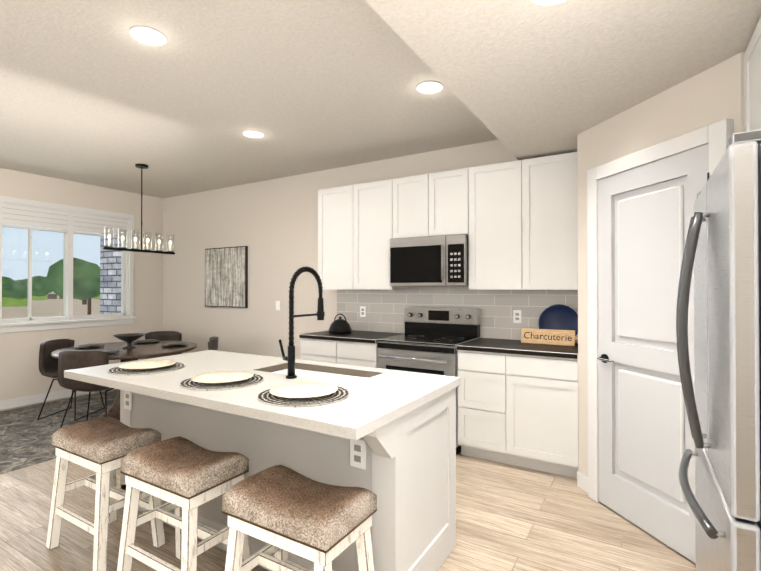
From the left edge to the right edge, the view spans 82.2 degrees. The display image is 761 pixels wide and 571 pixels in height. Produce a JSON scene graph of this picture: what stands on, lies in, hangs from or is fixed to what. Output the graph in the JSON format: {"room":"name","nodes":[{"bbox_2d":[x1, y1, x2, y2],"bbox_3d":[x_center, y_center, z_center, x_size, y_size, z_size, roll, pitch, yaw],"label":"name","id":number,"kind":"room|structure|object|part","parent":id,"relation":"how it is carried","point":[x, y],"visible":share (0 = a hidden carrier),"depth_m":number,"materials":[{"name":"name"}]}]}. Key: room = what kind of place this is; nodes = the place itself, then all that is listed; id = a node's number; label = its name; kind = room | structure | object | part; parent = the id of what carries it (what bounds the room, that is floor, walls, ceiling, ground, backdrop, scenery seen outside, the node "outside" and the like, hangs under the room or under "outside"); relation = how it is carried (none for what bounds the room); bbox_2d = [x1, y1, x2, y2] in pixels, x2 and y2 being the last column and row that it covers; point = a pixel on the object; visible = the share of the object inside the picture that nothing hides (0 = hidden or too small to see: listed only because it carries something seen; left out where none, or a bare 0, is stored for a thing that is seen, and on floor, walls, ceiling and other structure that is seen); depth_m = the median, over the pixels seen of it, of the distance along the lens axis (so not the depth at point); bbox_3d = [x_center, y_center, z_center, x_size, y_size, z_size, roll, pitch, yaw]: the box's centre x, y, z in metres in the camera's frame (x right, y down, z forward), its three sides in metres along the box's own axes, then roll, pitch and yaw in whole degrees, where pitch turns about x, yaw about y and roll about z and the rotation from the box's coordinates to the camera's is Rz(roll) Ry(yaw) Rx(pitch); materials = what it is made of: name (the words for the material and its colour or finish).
{"room":"dining room and kitchen","nodes":[
{"label":"dining room and kitchen","id":0,"kind":"room"},
{"bbox_2d":[0,168,162,400],"bbox_3d":[-5.105,0.029,3.811,0.140,2.760,6.720,0,0,31],"label":"wall","id":1,"kind":"structure","parent":0,"point":[21,375],"depth_m":5.71,"materials":[{"name":"beige paint"}]},
{"bbox_2d":[0,388,110,409],"bbox_3d":[-5.038,1.356,3.761,0.017,0.105,6.720,0,0,31],"label":"baseboard","id":2,"kind":"structure","parent":1,"relation":"attached to","point":[28,400],"depth_m":5.24,"materials":[{"name":"grey wood"}]},
{"bbox_2d":[0,196,135,332],"bbox_3d":[-4.366,-0.240,4.990,0.200,1.565,3.060,0,0,31],"label":"window","id":3,"kind":"structure","parent":1,"relation":"in","point":[68,319],"depth_m":5.59,"materials":[{"name":"grey"}]},
{"bbox_2d":[2,203,67,229],"bbox_3d":[-4.179,-0.828,5.294,0.023,0.231,0.662,0,0,31],"label":"window shade","id":4,"kind":"object","parent":3,"relation":"attached to","point":[29,216],"depth_m":5.27,"materials":[{"name":"grey fabric"}]},
{"bbox_2d":[73,213,126,235],"bbox_3d":[-3.801,-0.824,5.926,0.023,0.231,0.676,0,0,31],"label":"window shade","id":5,"kind":"object","parent":3,"relation":"attached to","point":[81,222],"depth_m":5.88,"materials":[{"name":"grey fabric"}]},
{"bbox_2d":[0,0,497,198],"bbox_3d":[-1.943,-1.415,1.929,7.510,0.100,7.000,0,0,31],"label":"ceiling","id":6,"kind":"structure","parent":0,"point":[94,92],"depth_m":3.10,"materials":[{"name":"paint"}]},
{"bbox_2d":[103,164,174,254],"bbox_3d":[-2.663,-0.857,4.861,0.130,0.971,0.800,0,0,31],"label":"chandelier","id":7,"kind":"object","parent":6,"relation":"hanging from","point":[135,249],"depth_m":4.84,"materials":[{"name":"black metal"}]},
{"bbox_3d":[-2.663,-0.505,4.859,0.088,0.200,0.778,0,0,31],"label":"chandelier shades","id":8,"kind":"part","parent":7,"relation":"part of","materials":[{"name":"clear glass"}]},
{"bbox_2d":[129,26,166,45],"bbox_3d":[-1.263,-1.365,2.373,0.180,0.019,0.180,0,0,31],"label":"recessed light","id":9,"kind":"object","parent":6,"relation":"in","point":[136,37],"visible":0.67,"depth_m":2.38,"materials":[{"name":"grey plastic"}]},
{"bbox_2d":[243,130,263,137],"bbox_3d":[-1.131,-1.354,3.879,0.180,0.019,0.180,0,0,31],"label":"recessed light","id":10,"kind":"object","parent":6,"relation":"in","point":[261,133],"visible":0.67,"depth_m":3.90,"materials":[{"name":"grey plastic"}]},
{"bbox_2d":[416,81,442,93],"bbox_3d":[0.334,-1.361,2.979,0.180,0.019,0.180,0,0,31],"label":"recessed light","id":11,"kind":"object","parent":6,"relation":"in","point":[429,92],"visible":0.62,"depth_m":2.99,"materials":[{"name":"grey plastic"}]},
{"bbox_2d":[163,140,517,359],"bbox_3d":[-0.182,0.036,4.862,7.510,2.760,0.140,0,0,31],"label":"wall","id":12,"kind":"structure","parent":0,"point":[272,224],"depth_m":5.56,"materials":[{"name":"beige paint"}]},
{"bbox_2d":[205,246,247,307],"bbox_3d":[-2.100,-0.111,5.905,0.819,0.810,0.038,0,0,31],"label":"picture","id":13,"kind":"object","parent":12,"relation":"attached to","point":[226,276],"visible":1,"depth_m":5.86,"materials":[{"name":"black"}]},
{"bbox_2d":[276,301,279,309],"bbox_3d":[-1.276,0.251,5.419,0.072,0.116,0.008,0,0,31],"label":"light switch","id":14,"kind":"object","parent":12,"relation":"attached to","point":[277,305],"visible":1,"depth_m":5.41,"materials":[{"name":"white plastic"}]},
{"bbox_2d":[318,184,357,289],"bbox_3d":[-0.361,-0.491,4.687,0.517,1.068,0.346,0,0,31],"label":"upper cabinet","id":15,"kind":"object","parent":12,"relation":"attached to","point":[337,206],"depth_m":4.54,"materials":[{"name":"grey wood"}]},
{"bbox_2d":[358,178,407,289],"bbox_3d":[0.005,-0.493,4.468,0.577,1.068,0.346,0,0,31],"label":"upper cabinet","id":16,"kind":"object","parent":12,"relation":"attached to","point":[378,200],"depth_m":4.30,"materials":[{"name":"grey wood"}]},
{"bbox_2d":[398,173,433,237],"bbox_3d":[0.390,-0.738,4.239,0.441,0.580,0.346,0,0,31],"label":"upper cabinet","id":17,"kind":"object","parent":12,"relation":"attached to","point":[415,193],"depth_m":4.08,"materials":[{"name":"grey wood"}]},
{"bbox_2d":[434,168,469,235],"bbox_3d":[0.666,-0.739,4.074,0.440,0.580,0.346,0,0,31],"label":"upper cabinet","id":18,"kind":"object","parent":12,"relation":"attached to","point":[452,187],"depth_m":3.90,"materials":[{"name":"grey wood"}]},
{"bbox_2d":[390,234,468,285],"bbox_3d":[0.501,-0.219,4.106,0.754,0.450,0.453,0,0,31],"label":"microwave","id":19,"kind":"object","parent":18,"relation":"attached to","point":[441,260],"visible":1,"depth_m":3.92,"materials":[{"name":"silver metal"}]},
{"bbox_2d":[337,286,577,342],"bbox_3d":[0.616,0.022,4.299,2.587,0.940,0.008,0,0,31],"label":"backsplash","id":20,"kind":"structure","parent":12,"relation":"attached to","point":[384,310],"depth_m":4.21,"materials":[{"name":"tile"}]},
{"bbox_2d":[360,306,365,316],"bbox_3d":[-0.194,0.286,4.772,0.072,0.116,0.007,0,0,31],"label":"wall outlet","id":21,"kind":"object","parent":20,"relation":"attached to","point":[362,311],"visible":1,"depth_m":4.77,"materials":[{"name":"white plastic"}]},
{"bbox_2d":[513,310,521,322],"bbox_3d":[1.231,0.280,3.920,0.072,0.116,0.007,0,0,31],"label":"wall outlet","id":22,"kind":"object","parent":20,"relation":"attached to","point":[517,316],"visible":1,"depth_m":3.92,"materials":[{"name":"white plastic"}]},
{"bbox_2d":[469,159,529,289],"bbox_3d":[1.051,-0.497,3.842,0.577,1.068,0.346,0,0,31],"label":"upper cabinet","id":23,"kind":"object","parent":12,"relation":"attached to","point":[516,222],"depth_m":3.67,"materials":[{"name":"grey wood"}]},
{"bbox_2d":[530,152,577,289],"bbox_3d":[1.416,-0.499,3.623,0.514,1.068,0.346,0,0,31],"label":"upper cabinet","id":24,"kind":"object","parent":12,"relation":"attached to","point":[554,178],"depth_m":3.46,"materials":[{"name":"grey wood"}]},
{"bbox_2d":[0,389,695,570],"bbox_3d":[-1.943,1.445,1.908,7.510,0.100,7.000,0,0,31],"label":"floor","id":25,"kind":"structure","parent":0,"point":[509,517],"depth_m":2.48,"materials":[{"name":"brown wood"}]},
{"bbox_2d":[0,389,117,473],"bbox_3d":[-3.182,1.410,4.649,2.050,0.008,2.950,0,0,31],"label":"rug","id":26,"kind":"object","parent":25,"relation":"on","point":[25,437],"visible":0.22,"depth_m":4.37,"materials":[{"name":"grey carpet"}]},
{"bbox_2d":[37,339,104,420],"bbox_3d":[-3.383,1.000,4.769,0.470,0.807,0.498,0,0,3],"label":"dining chair","id":27,"kind":"object","parent":26,"relation":"on","point":[48,365],"visible":0.4,"depth_m":4.66,"materials":[{"name":"brown leather"}]},
{"bbox_2d":[58,350,114,427],"bbox_3d":[-2.728,0.995,4.166,0.498,0.807,0.470,0,0,0],"label":"dining chair","id":28,"kind":"object","parent":26,"relation":"on","point":[72,359],"visible":0.65,"depth_m":3.97,"materials":[{"name":"brown leather"}]},
{"bbox_2d":[51,340,196,420],"bbox_3d":[-2.729,1.041,4.736,1.360,0.730,1.360,0,0,31],"label":"dining table","id":29,"kind":"object","parent":26,"relation":"on","point":[147,350],"visible":0.48,"depth_m":4.59,"materials":[{"name":"brown wood"}]},
{"bbox_2d":[74,344,103,347],"bbox_3d":[-3.179,0.666,4.761,0.284,0.017,0.284,0,0,31],"label":"plate","id":30,"kind":"object","parent":29,"relation":"on","point":[90,346],"visible":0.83,"depth_m":4.73,"materials":[{"name":"black"}]},
{"bbox_2d":[79,343,99,346],"bbox_3d":[-3.179,0.650,4.761,0.110,0.012,0.180,0,0,3],"label":"napkin","id":31,"kind":"object","parent":30,"relation":"on","point":[90,344],"visible":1,"depth_m":4.73,"materials":[{"name":"grey fabric"}]},
{"bbox_2d":[113,333,144,347],"bbox_3d":[-2.729,0.604,4.739,0.308,0.141,0.308,0,0,31],"label":"bowl","id":32,"kind":"object","parent":29,"relation":"on","point":[129,338],"visible":1,"depth_m":4.70,"materials":[{"name":"black"}]},
{"bbox_2d":[133,340,159,342],"bbox_3d":[-2.785,0.669,5.185,0.284,0.017,0.284,0,0,31],"label":"plate","id":33,"kind":"object","parent":29,"relation":"on","point":[146,341],"visible":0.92,"depth_m":5.17,"materials":[{"name":"black"}]},
{"bbox_2d":[137,339,155,341],"bbox_3d":[-2.785,0.653,5.185,0.180,0.012,0.110,0,0,-7],"label":"napkin","id":34,"kind":"object","parent":33,"relation":"on","point":[146,340],"visible":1,"depth_m":5.14,"materials":[{"name":"grey fabric"}]},
{"bbox_2d":[161,343,188,346],"bbox_3d":[-2.304,0.667,4.886,0.284,0.017,0.284,0,0,31],"label":"plate","id":35,"kind":"object","parent":29,"relation":"on","point":[181,344],"visible":0.83,"depth_m":4.85,"materials":[{"name":"black"}]},
{"bbox_2d":[168,342,180,344],"bbox_3d":[-2.304,0.651,4.886,0.110,0.012,0.180,0,0,-19],"label":"napkin","id":36,"kind":"object","parent":35,"relation":"on","point":[174,343],"visible":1,"depth_m":4.85,"materials":[{"name":"grey fabric"}]},
{"bbox_2d":[138,331,181,359],"bbox_3d":[-2.833,1.006,5.565,0.498,0.807,0.470,0,0,-7],"label":"dining chair","id":37,"kind":"object","parent":26,"relation":"on","point":[168,335],"visible":0.15,"depth_m":5.74,"materials":[{"name":"brown leather"}]},
{"bbox_2d":[208,337,218,350],"bbox_3d":[-2.092,1.001,4.957,0.470,0.807,0.498,0,0,-19],"label":"dining chair","id":38,"kind":"object","parent":26,"relation":"on","point":[213,343],"visible":0.12,"depth_m":4.87,"materials":[{"name":"brown leather"}]},
{"bbox_2d":[46,416,164,570],"bbox_3d":[-1.471,1.079,2.340,0.520,0.639,0.348,0,0,31],"label":"stool","id":39,"kind":"object","parent":25,"relation":"on","point":[101,447],"visible":0.96,"depth_m":2.27,"materials":[{"name":"fabric"}]},
{"bbox_2d":[117,436,251,570],"bbox_3d":[-0.896,1.076,1.996,0.520,0.639,0.348,0,0,31],"label":"stool","id":40,"kind":"object","parent":25,"relation":"on","point":[184,478],"visible":0.92,"depth_m":1.92,"materials":[{"name":"fabric"}]},
{"bbox_2d":[106,386,456,570],"bbox_3d":[-0.675,0.969,2.516,2.028,0.860,0.821,0,0,31],"label":"kitchen island","id":41,"kind":"object","parent":25,"relation":"on","point":[387,437],"depth_m":2.06,"materials":[{"name":"grey wood"}]},
{"bbox_2d":[64,350,459,441],"bbox_3d":[-0.709,0.519,2.462,2.065,0.040,1.016,0,0,31],"label":"island countertop","id":42,"kind":"structure","parent":41,"relation":"on","point":[372,403],"depth_m":2.07,"materials":[{"name":"white stone"}]},
{"bbox_2d":[108,362,184,374],"bbox_3d":[-1.398,0.496,2.621,0.410,0.006,0.410,0,0,31],"label":"placemat","id":43,"kind":"object","parent":42,"relation":"on","point":[121,371],"visible":0.58,"depth_m":2.52,"materials":[{"name":"black wicker"}]},
{"bbox_2d":[119,360,175,368],"bbox_3d":[-1.398,0.482,2.621,0.304,0.019,0.304,0,0,31],"label":"plate","id":44,"kind":"object","parent":43,"relation":"on","point":[150,364],"visible":1,"depth_m":2.65,"materials":[{"name":"white ceramic"}]},
{"bbox_2d":[180,374,263,390],"bbox_3d":[-0.814,0.493,2.254,0.410,0.006,0.410,0,0,31],"label":"placemat","id":45,"kind":"object","parent":42,"relation":"on","point":[190,384],"visible":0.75,"depth_m":2.16,"materials":[{"name":"black wicker"}]},
{"bbox_2d":[191,371,253,382],"bbox_3d":[-0.814,0.479,2.254,0.304,0.019,0.304,0,0,31],"label":"plate","id":46,"kind":"object","parent":45,"relation":"on","point":[222,376],"visible":1,"depth_m":2.28,"materials":[{"name":"white ceramic"}]},
{"bbox_2d":[279,266,324,378],"bbox_3d":[-0.444,0.195,2.474,0.120,0.606,0.303,0,0,31],"label":"faucet","id":47,"kind":"object","parent":42,"relation":"on","point":[290,357],"visible":1,"depth_m":2.35,"materials":[{"name":"black metal"}]},
{"bbox_2d":[257,386,349,406],"bbox_3d":[-0.344,0.491,1.967,0.410,0.006,0.410,0,0,31],"label":"placemat","id":48,"kind":"object","parent":42,"relation":"on","point":[267,397],"visible":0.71,"depth_m":1.86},
{"bbox_2d":[270,382,337,397],"bbox_3d":[-0.344,0.477,1.967,0.304,0.019,0.304,0,0,31],"label":"plate","id":49,"kind":"object","parent":48,"relation":"on","point":[303,390],"visible":1,"depth_m":1.99,"materials":[{"name":"white ceramic"}]},
{"bbox_2d":[256,362,387,381],"bbox_3d":[-0.368,0.615,2.540,0.719,0.228,0.331,0,0,31],"label":"sink","id":50,"kind":"object","parent":42,"relation":"in","point":[305,369],"depth_m":2.66,"materials":[{"name":"silver metal"}]},
{"bbox_2d":[222,465,376,570],"bbox_3d":[-0.304,1.074,1.641,0.520,0.639,0.348,0,0,31],"label":"stool","id":51,"kind":"object","parent":25,"relation":"on","point":[282,511],"visible":1,"depth_m":1.58,"materials":[{"name":"fabric"}]},
{"bbox_2d":[300,333,362,363],"bbox_3d":[-0.433,0.974,4.556,0.517,0.880,0.626,0,0,31],"label":"base cabinet","id":52,"kind":"object","parent":25,"relation":"on","point":[328,348],"depth_m":4.28,"materials":[{"name":"grey wood"}]},
{"bbox_2d":[328,314,351,333],"bbox_3d":[-0.421,0.393,4.548,0.244,0.201,0.244,0,0,31],"label":"kettle","id":53,"kind":"object","parent":52,"relation":"on","point":[340,325],"visible":1,"depth_m":4.47,"materials":[{"name":"black metal"}]},
{"bbox_2d":[343,334,400,367],"bbox_3d":[-0.095,0.973,4.353,0.516,0.880,0.626,0,0,31],"label":"base cabinet","id":54,"kind":"object","parent":25,"relation":"on","point":[356,351],"depth_m":4.06,"materials":[{"name":"grey wood"}]},
{"bbox_2d":[377,306,479,454],"bbox_3d":[0.434,0.810,3.987,0.754,1.200,0.695,0,0,31],"label":"range","id":55,"kind":"object","parent":25,"relation":"on","point":[429,340],"visible":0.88,"depth_m":3.91,"materials":[{"name":"silver metal"}]},
{"bbox_2d":[457,342,530,464],"bbox_3d":[0.982,0.968,3.709,0.457,0.880,0.626,0,0,31],"label":"base cabinet","id":56,"kind":"object","parent":25,"relation":"on","point":[486,370],"depth_m":3.45,"materials":[{"name":"grey wood"}]},
{"bbox_2d":[515,344,578,477],"bbox_3d":[1.345,0.966,3.492,0.512,0.880,0.626,0,0,31],"label":"base cabinet","id":57,"kind":"object","parent":25,"relation":"on","point":[517,402],"depth_m":3.22,"materials":[{"name":"grey wood"}]},
{"bbox_2d":[521,328,577,345],"bbox_3d":[1.401,0.424,3.590,0.470,0.124,0.042,0,0,31],"label":"sign","id":58,"kind":"object","parent":57,"relation":"on","point":[556,333],"visible":0.85,"depth_m":3.59,"materials":[{"name":"brown wood"}]},
{"bbox_2d":[524,332,571,340],"bbox_3d":[1.375,0.419,3.594,0.374,0.055,0.002,0,-12,31],"label":"lettering","id":59,"kind":"object","parent":58,"relation":"attached to","point":[548,337],"visible":1,"depth_m":3.59,"materials":[{"name":"black paint"}]},
{"bbox_2d":[538,304,577,335],"bbox_3d":[1.513,0.321,3.690,0.329,0.324,0.098,0,0,31],"label":"plate","id":60,"kind":"object","parent":57,"relation":"on","point":[559,317],"visible":0.54,"depth_m":3.71,"materials":[{"name":"blue ceramic"}]},
{"bbox_2d":[676,130,760,570],"bbox_3d":[1.495,0.475,1.472,0.814,1.808,0.970,0,0,31],"label":"fridge","id":61,"kind":"object","parent":25,"relation":"on","point":[722,252],"visible":1,"depth_m":1.28,"materials":[{"name":"grey metal"}]},
{"bbox_2d":[365,0,760,159],"bbox_3d":[0.366,-1.227,0.547,1.850,0.293,6.720,0,0,31],"label":"ceiling","id":62,"kind":"structure","parent":0,"point":[524,79],"depth_m":1.99,"materials":[{"name":"paint"}]},
{"bbox_2d":[531,0,565,5],"bbox_3d":[0.629,-1.076,1.571,0.180,0.019,0.180,0,0,31],"label":"recessed light","id":63,"kind":"object","parent":62,"relation":"in","point":[546,2],"visible":1,"depth_m":1.65,"materials":[{"name":"grey plastic"}]},
{"bbox_2d":[577,52,744,475],"bbox_3d":[1.936,0.168,2.669,1.345,2.465,1.448,0,0,31],"label":"wall","id":64,"kind":"structure","parent":0,"point":[712,95],"depth_m":2.53,"materials":[{"name":"beige paint"}]},
{"bbox_2d":[577,119,732,563],"bbox_3d":[1.513,0.314,2.524,0.785,2.170,0.786,0,0,31],"label":"door","id":65,"kind":"structure","parent":64,"relation":"attached to","point":[640,209],"depth_m":2.48,"materials":[{"name":"grey wood"}]},
{"bbox_2d":[744,17,760,131],"bbox_3d":[1.629,-0.802,1.402,0.556,0.505,1.010,0,0,31],"label":"upper cabinet","id":66,"kind":"object","parent":64,"relation":"attached to","point":[752,88],"visible":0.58,"depth_m":1.85,"materials":[{"name":"grey wood"}]},
{"label":"outside","id":67,"kind":"structure","parent":0,"visible":0},
{"bbox_2d":[2,295,99,306],"bbox_3d":[-57.789,2.115,46.082,133.680,0.110,200.000,0,0,31],"label":"ground","id":68,"kind":"structure","parent":67,"point":[17,302],"depth_m":63.99,"materials":[{"name":"green plant"}]},
{"bbox_2d":[2,257,99,314],"bbox_3d":[-40.864,-0.227,33.399,61.857,4.796,86.399,0,0,31],"label":"trees","id":69,"kind":"object","parent":68,"relation":"on","point":[77,275],"depth_m":28.70,"materials":[{"name":"green plant"}]},
{"bbox_2d":[2,304,99,318],"bbox_3d":[-17.576,1.468,22.029,0.200,0.850,100.000,0,0,31],"label":"fence","id":70,"kind":"object","parent":68,"relation":"on","point":[10,313],"depth_m":22.38,"materials":[{"name":"beige wood"}]},
{"bbox_2d":[32,293,99,305],"bbox_3d":[-22.820,1.167,32.160,1.800,1.300,4.400,0,0,31],"label":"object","id":71,"kind":"object","parent":68,"relation":"on","point":[57,300],"depth_m":30.46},
{"bbox_2d":[100,233,121,313],"bbox_3d":[-4.395,0.010,7.453,0.500,3.550,0.500,0,0,31],"label":"pillar","id":72,"kind":"structure","parent":68,"relation":"on","point":[105,270],"depth_m":7.20,"materials":[{"name":"grey brick"}]}
]}

